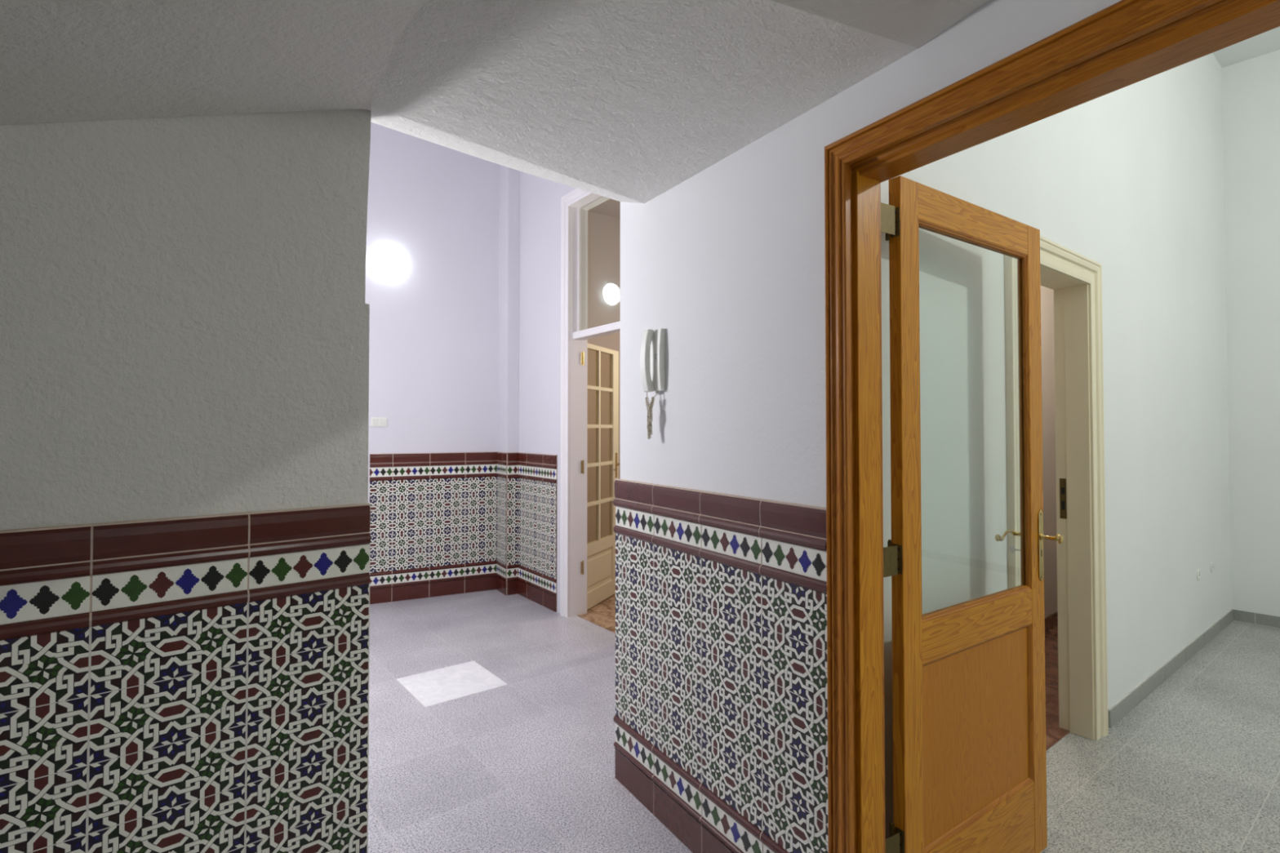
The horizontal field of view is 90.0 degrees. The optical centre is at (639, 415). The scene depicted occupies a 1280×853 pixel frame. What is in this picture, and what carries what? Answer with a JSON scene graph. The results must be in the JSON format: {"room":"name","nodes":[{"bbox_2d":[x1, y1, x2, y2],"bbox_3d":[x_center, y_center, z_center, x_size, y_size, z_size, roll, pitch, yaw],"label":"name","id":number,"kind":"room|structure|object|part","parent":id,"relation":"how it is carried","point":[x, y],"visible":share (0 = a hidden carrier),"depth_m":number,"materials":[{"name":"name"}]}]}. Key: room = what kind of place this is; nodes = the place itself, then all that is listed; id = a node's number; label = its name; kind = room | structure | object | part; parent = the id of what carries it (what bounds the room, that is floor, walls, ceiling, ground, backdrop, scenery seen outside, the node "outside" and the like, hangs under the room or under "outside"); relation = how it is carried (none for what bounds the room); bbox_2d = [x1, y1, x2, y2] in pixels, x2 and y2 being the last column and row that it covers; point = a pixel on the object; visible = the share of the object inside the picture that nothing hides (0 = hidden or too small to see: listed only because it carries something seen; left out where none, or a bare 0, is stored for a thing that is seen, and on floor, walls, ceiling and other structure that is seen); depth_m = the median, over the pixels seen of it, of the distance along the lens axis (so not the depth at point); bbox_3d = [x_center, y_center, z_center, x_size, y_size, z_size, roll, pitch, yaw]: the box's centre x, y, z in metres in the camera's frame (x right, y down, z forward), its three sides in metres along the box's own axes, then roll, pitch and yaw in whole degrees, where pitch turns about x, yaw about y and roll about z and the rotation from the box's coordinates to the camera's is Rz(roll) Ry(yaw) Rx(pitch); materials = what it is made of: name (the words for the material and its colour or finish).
{"room":"entrance hallway","nodes":[
{"label":"entrance hallway","id":0,"kind":"room"},
{"bbox_2d":[0,109,370,852],"bbox_3d":[-2.102,0.190,0.698,3.406,2.350,0.300,1,-1,-41],"label":"wall","id":1,"kind":"structure","parent":0,"point":[184,314],"depth_m":1.43,"materials":[{"name":"white paint"}]},
{"bbox_2d":[0,502,370,852],"bbox_3d":[-1.923,0.787,0.627,3.200,1.154,0.026,1,-1,-41],"label":"dado","id":2,"kind":"object","parent":1,"relation":"attached to","point":[191,684],"visible":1,"depth_m":1.42,"materials":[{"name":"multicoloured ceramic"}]},
{"bbox_2d":[0,0,426,124],"bbox_3d":[-0.697,-0.464,-0.159,2.400,0.785,2.848,1,-1,-41],"label":"ceiling","id":3,"kind":"structure","parent":0,"point":[61,60],"depth_m":1.20,"materials":[{"name":"white paint"}]},
{"bbox_2d":[364,122,498,502],"bbox_3d":[-2.378,-0.554,4.887,2.620,4.000,0.150,1,-1,-28],"label":"wall","id":4,"kind":"structure","parent":0,"point":[433,323],"depth_m":5.17,"materials":[{"name":"white paint"}]},
{"bbox_2d":[370,417,386,426],"bbox_3d":[-2.025,0.047,4.968,0.116,0.072,0.014,1,-1,-28],"label":"light switch","id":5,"kind":"object","parent":4,"relation":"attached to","point":[375,421],"visible":1,"depth_m":4.96,"materials":[{"name":"white plastic"}]},
{"bbox_2d":[371,246,408,278],"bbox_3d":[-1.951,-1.205,4.980,0.290,0.290,0.105,1,-1,-28],"label":"wall lamp","id":6,"kind":"object","parent":4,"relation":"attached to","point":[388,261],"visible":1,"depth_m":4.95,"materials":[{"name":"glass"}]},
{"bbox_3d":[-1.945,-1.205,4.969,0.216,0.216,0.081,1,-1,-28],"label":"lamp shade","id":7,"kind":"part","parent":6,"relation":"part of","materials":[{"name":"white glass"}]},
{"bbox_2d":[368,451,497,604],"bbox_3d":[-1.638,0.874,5.151,1.000,1.154,0.023,1,-1,-28],"label":"dado","id":8,"kind":"object","parent":4,"relation":"attached to","point":[433,515],"visible":0.98,"depth_m":5.13,"materials":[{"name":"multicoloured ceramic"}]},
{"bbox_2d":[497,164,519,452],"bbox_3d":[-1.077,-0.545,5.368,0.269,4.000,0.263,-1,-1,25],"label":"wall","id":9,"kind":"structure","parent":0,"point":[508,178],"depth_m":5.27,"materials":[{"name":"white paint"}]},
{"bbox_2d":[495,451,507,595],"bbox_3d":[-1.147,0.877,5.285,0.022,1.154,0.240,1,-1,-32],"label":"dado","id":10,"kind":"object","parent":9,"relation":"attached to","point":[501,457],"visible":1,"depth_m":5.26,"materials":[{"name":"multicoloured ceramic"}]},
{"bbox_2d":[506,452,518,595],"bbox_3d":[-1.032,0.875,5.214,0.100,1.154,0.022,1,-1,-32],"label":"dado","id":11,"kind":"object","parent":9,"relation":"attached to","point":[513,467],"visible":1,"depth_m":5.21,"materials":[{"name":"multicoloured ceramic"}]},
{"bbox_2d":[519,171,599,613],"bbox_3d":[-0.077,-0.568,4.153,0.160,4.000,2.900,1,-1,-36],"label":"wall","id":12,"kind":"structure","parent":0,"point":[540,281],"depth_m":4.98,"materials":[{"name":"white paint"}]},
{"bbox_2d":[517,452,557,612],"bbox_3d":[-0.811,0.871,4.979,0.022,1.154,0.654,1,-1,-36],"label":"dado","id":13,"kind":"object","parent":12,"relation":"attached to","point":[537,549],"visible":1,"depth_m":4.94,"materials":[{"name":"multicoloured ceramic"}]},
{"bbox_2d":[560,188,620,617],"bbox_3d":[-0.256,-0.086,4.364,0.179,3.043,0.856,1,-1,-36],"label":"door frame","id":14,"kind":"structure","parent":12,"relation":"attached to","point":[575,334],"depth_m":4.63,"materials":[{"name":"white paint"}]},
{"bbox_3d":[-0.544,-0.081,4.629,0.024,3.043,0.088,1,-1,-36],"label":"architrave","id":15,"kind":"part","parent":14,"relation":"part of","materials":[{"name":"white paint"}]},
{"bbox_3d":[-0.318,-1.564,4.347,0.024,0.088,0.856,1,-1,-36],"label":"architrave","id":16,"kind":"part","parent":14,"relation":"part of","materials":[{"name":"white paint"}]},
{"bbox_2d":[580,342,620,609],"bbox_3d":[-0.294,0.450,4.957,0.092,1.975,0.677,0,-1,22],"label":"door","id":17,"kind":"structure","parent":12,"relation":"in","point":[601,552],"depth_m":5.02,"materials":[{"name":"beige paint"}]},
{"bbox_3d":[-0.322,1.182,4.941,0.020,0.274,0.488,0,-1,22],"label":"raised panel","id":18,"kind":"part","parent":17,"relation":"part of","materials":[{"name":"beige paint"}]},
{"bbox_3d":[-0.324,1.003,4.945,0.034,0.088,0.486,0,-1,22],"label":"lock rail","id":19,"kind":"part","parent":17,"relation":"part of","materials":[{"name":"beige paint"}]},
{"bbox_3d":[-0.324,1.377,4.938,0.034,0.120,0.486,0,-1,22],"label":"rail","id":20,"kind":"part","parent":17,"relation":"part of","materials":[{"name":"beige paint"}]},
{"bbox_3d":[-0.324,-0.520,4.975,0.034,0.035,0.486,0,-1,22],"label":"rail","id":21,"kind":"part","parent":17,"relation":"part of","materials":[{"name":"beige paint"}]},
{"bbox_3d":[-0.186,0.402,5.177,0.056,0.200,0.121,0,-1,22],"label":"lever","id":22,"kind":"part","parent":17,"relation":"part of","materials":[{"name":"gold metal"}]},
{"bbox_2d":[577,593,615,633],"bbox_3d":[0.713,1.456,5.246,2.630,0.014,2.800,1,-1,-36],"label":"floor","id":23,"kind":"structure","parent":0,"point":[602,614],"depth_m":4.62,"materials":[{"name":"brown wood"}]},
{"bbox_2d":[586,211,620,542],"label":"wall","id":24,"kind":"structure","parent":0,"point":[603,231],"depth_m":6.11,"materials":[{"name":"beige paint"}]},
{"bbox_2d":[587,198,620,218],"bbox_3d":[0.750,-1.996,5.339,2.540,0.100,2.800,1,-1,-36],"label":"ceiling","id":25,"kind":"structure","parent":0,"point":[611,207],"depth_m":5.99,"materials":[{"name":"beige paint"}]},
{"bbox_2d":[370,0,918,204],"bbox_3d":[-0.103,-1.702,1.703,1.051,1.828,1.307,1,-1,-35],"label":"ceiling","id":26,"kind":"structure","parent":0,"point":[620,100],"depth_m":1.51,"materials":[{"name":"paint"}]},
{"bbox_2d":[368,589,1279,852],"bbox_3d":[0.307,1.413,1.977,13.700,0.054,11.000,1,-1,-38],"label":"floor","id":27,"kind":"structure","parent":0,"point":[492,725],"depth_m":2.70,"materials":[{"name":"grey tile"}]},
{"bbox_2d":[620,0,1121,507],"bbox_3d":[1.052,-0.634,0.757,0.128,4.000,4.200,1,-1,-31],"label":"wall","id":28,"kind":"structure","parent":0,"point":[729,260],"depth_m":1.83,"materials":[{"name":"white paint"}]},
{"bbox_2d":[640,328,664,439],"bbox_3d":[0.043,-0.111,2.245,0.054,0.387,0.081,1,-1,-31],"label":"intercom","id":29,"kind":"object","parent":28,"relation":"attached to","point":[652,345],"visible":1,"depth_m":2.24,"materials":[{"name":"white plastic"}]},
{"bbox_3d":[0.038,-0.003,2.244,0.055,0.170,0.025,-1,-1,42],"label":"coiled cord","id":30,"kind":"part","parent":29,"relation":"part of","materials":[{"name":"grey plastic"}]},
{"bbox_2d":[613,478,828,852],"bbox_3d":[0.183,0.814,2.025,0.023,1.154,1.083,1,-1,-31],"label":"dado","id":31,"kind":"object","parent":28,"relation":"attached to","point":[720,718],"visible":1,"depth_m":1.92,"materials":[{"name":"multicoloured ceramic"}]},
{"bbox_2d":[824,0,1279,852],"bbox_3d":[0.948,0.345,0.936,0.198,2.050,1.590,1,-1,-31],"label":"door frame","id":32,"kind":"structure","parent":28,"relation":"attached to","point":[1125,43],"depth_m":1.53,"materials":[{"name":"brown wood"}]},
{"bbox_3d":[0.479,0.357,1.543,0.022,2.050,0.065,1,-1,-31],"label":"architrave","id":33,"kind":"part","parent":32,"relation":"part of","materials":[{"name":"brown wood"}]},
{"bbox_3d":[0.544,0.392,1.580,0.078,1.980,0.061,1,-1,-31],"label":"jamb post","id":34,"kind":"part","parent":32,"relation":"part of","materials":[{"name":"brown wood"}]},
{"bbox_3d":[0.620,-0.499,1.618,0.072,0.074,0.002,1,-1,-31],"label":"hinge plate","id":35,"kind":"part","parent":32,"relation":"part of","materials":[{"name":"gold metal"}]},
{"bbox_3d":[0.620,0.365,1.601,0.072,0.074,0.002,1,-1,-31],"label":"hinge plate","id":36,"kind":"part","parent":32,"relation":"part of","materials":[{"name":"gold metal"}]},
{"bbox_3d":[0.620,1.083,1.587,0.072,0.074,0.002,1,-1,-31],"label":"hinge plate","id":37,"kind":"part","parent":32,"relation":"part of","materials":[{"name":"gold metal"}]},
{"bbox_3d":[0.873,-0.648,0.909,0.022,0.065,1.590,1,-1,-31],"label":"architrave","id":38,"kind":"part","parent":32,"relation":"part of","materials":[{"name":"brown wood"}]},
{"bbox_2d":[770,0,990,48],"bbox_3d":[1.070,-0.891,-0.034,0.868,0.415,2.858,1,-1,-35],"label":"ceiling","id":39,"kind":"structure","parent":0,"point":[913,23],"depth_m":1.24,"materials":[{"name":"white paint"}]},
{"bbox_2d":[884,175,1063,852],"bbox_3d":[0.978,0.383,1.862,0.808,1.990,0.149,1,-1,-35],"label":"door","id":40,"kind":"structure","parent":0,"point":[969,686],"depth_m":1.80,"materials":[{"name":"brown wood"}]},
{"bbox_3d":[0.736,0.894,1.668,0.014,0.497,0.009,1,-1,-35],"label":"panel moulding","id":41,"kind":"part","parent":40,"relation":"part of","materials":[{"name":"brown wood"}]},
{"bbox_3d":[0.976,-0.565,1.878,0.615,0.095,0.033,1,-1,-35],"label":"rail","id":42,"kind":"part","parent":40,"relation":"part of","materials":[{"name":"brown wood"}]},
{"bbox_3d":[0.976,0.897,1.850,0.619,0.499,0.012,1,-1,-35],"label":"panel","id":43,"kind":"part","parent":40,"relation":"part of","materials":[{"name":"brown wood"}]},
{"bbox_3d":[0.976,0.597,1.856,0.615,0.105,0.033,1,-1,-35],"label":"lock rail","id":44,"kind":"part","parent":40,"relation":"part of","materials":[{"name":"brown wood"}]},
{"bbox_3d":[0.982,0.656,1.846,0.617,0.014,0.009,1,-1,-35],"label":"panel moulding","id":45,"kind":"part","parent":40,"relation":"part of","materials":[{"name":"brown wood"}]},
{"bbox_3d":[0.982,1.139,1.836,0.617,0.014,0.009,1,-1,-35],"label":"panel moulding","id":46,"kind":"part","parent":40,"relation":"part of","materials":[{"name":"brown wood"}]},
{"bbox_3d":[0.976,1.261,1.843,0.615,0.233,0.033,1,-1,-35],"label":"rail","id":47,"kind":"part","parent":40,"relation":"part of","materials":[{"name":"brown wood"}]},
{"bbox_3d":[1.206,0.391,2.079,0.127,0.033,0.054,1,-1,-35],"label":"lever","id":48,"kind":"part","parent":40,"relation":"part of","materials":[{"name":"gold metal"}]},
{"bbox_3d":[1.229,0.900,2.014,0.014,0.497,0.009,1,-1,-35],"label":"panel moulding","id":49,"kind":"part","parent":40,"relation":"part of","materials":[{"name":"brown wood"}]},
{"bbox_3d":[1.287,0.415,2.055,0.030,0.228,0.004,1,-1,-35],"label":"handle plate","id":50,"kind":"part","parent":40,"relation":"part of","materials":[{"name":"gold metal"}]},
{"bbox_3d":[1.316,0.390,2.041,0.050,0.032,0.054,1,-1,-35],"label":"lever","id":51,"kind":"part","parent":40,"relation":"part of","materials":[{"name":"gold metal"}]},
{"bbox_2d":[1040,285,1057,617],"bbox_3d":[1.815,-0.578,3.660,4.400,4.000,0.081,1,-1,-38],"label":"wall","id":52,"kind":"structure","parent":0,"point":[1048,411],"depth_m":4.36,"materials":[{"name":"paint"}]},
{"bbox_2d":[1044,611,1057,631],"bbox_3d":[1.844,1.376,3.585,4.400,0.090,0.015,1,-1,-38],"label":"baseboard","id":53,"kind":"structure","parent":52,"relation":"attached to","point":[1051,620],"depth_m":4.30,"materials":[{"name":"red wood"}]},
{"bbox_2d":[880,53,1231,839],"bbox_3d":[2.291,-0.553,3.150,4.678,3.930,0.130,1,-1,-38],"label":"wall","id":54,"kind":"structure","parent":0,"point":[1129,180],"depth_m":3.07,"materials":[{"name":"white paint"}]},
{"bbox_2d":[1004,235,1108,740],"bbox_3d":[1.642,0.359,2.608,0.954,2.087,0.159,1,-1,-38],"label":"door frame","id":55,"kind":"structure","parent":54,"relation":"attached to","point":[1075,279],"depth_m":2.82,"materials":[{"name":"beige paint"}]},
{"bbox_3d":[1.349,0.353,2.292,0.102,2.087,0.024,1,-1,-38],"label":"architrave","id":56,"kind":"part","parent":55,"relation":"part of","materials":[{"name":"beige paint"}]},
{"bbox_3d":[1.904,0.372,2.880,0.003,0.180,0.026,1,-1,-38],"label":"strike plate","id":57,"kind":"part","parent":55,"relation":"part of","materials":[{"name":"gold metal"}]},
{"bbox_3d":[1.684,-0.635,2.575,0.954,0.102,0.024,1,-1,-38],"label":"architrave","id":58,"kind":"part","parent":55,"relation":"part of","materials":[{"name":"beige paint"}]},
{"bbox_3d":[2.018,0.363,2.819,0.102,2.087,0.024,1,-1,-38],"label":"architrave","id":59,"kind":"part","parent":55,"relation":"part of","materials":[{"name":"beige paint"}]},
{"bbox_2d":[1107,608,1233,728],"bbox_3d":[3.139,1.381,3.691,2.605,0.084,0.010,1,-1,-38],"label":"baseboard","id":60,"kind":"structure","parent":54,"relation":"attached to","point":[1135,696],"depth_m":3.42,"materials":[{"name":"tile"}]},
{"bbox_2d":[1196,568,1200,580],"bbox_3d":[3.434,0.978,3.933,0.072,0.072,0.007,1,-1,-38],"label":"wall socket","id":61,"kind":"object","parent":54,"relation":"attached to","point":[1198,573],"visible":1,"depth_m":3.92,"materials":[{"name":"white plastic"}]},
{"bbox_2d":[1210,561,1213,572],"bbox_3d":[3.717,0.982,4.156,0.072,0.072,0.007,1,-1,-38],"label":"wall socket","id":62,"kind":"object","parent":54,"relation":"attached to","point":[1211,562],"visible":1,"depth_m":4.15,"materials":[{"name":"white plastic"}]},
{"bbox_2d":[1213,26,1279,67],"bbox_3d":[3.453,-2.547,1.649,6.231,0.001,6.400,0,-1,0],"label":"ceiling","id":63,"kind":"structure","parent":0,"point":[1268,42],"depth_m":4.36,"materials":[{"name":"white paint"}]},
{"bbox_2d":[1222,49,1279,616],"bbox_3d":[5.344,-0.551,3.247,0.120,3.930,3.700,1,-1,-40],"label":"wall","id":64,"kind":"structure","parent":0,"point":[1251,86],"depth_m":4.44,"materials":[{"name":"white paint"}]},
{"bbox_2d":[1232,608,1279,628],"bbox_3d":[5.261,1.375,3.206,0.012,0.078,3.400,1,-1,-40],"label":"baseboard","id":65,"kind":"structure","parent":64,"relation":"attached to","point":[1249,617],"depth_m":4.40,"materials":[{"name":"tile"}]}
]}

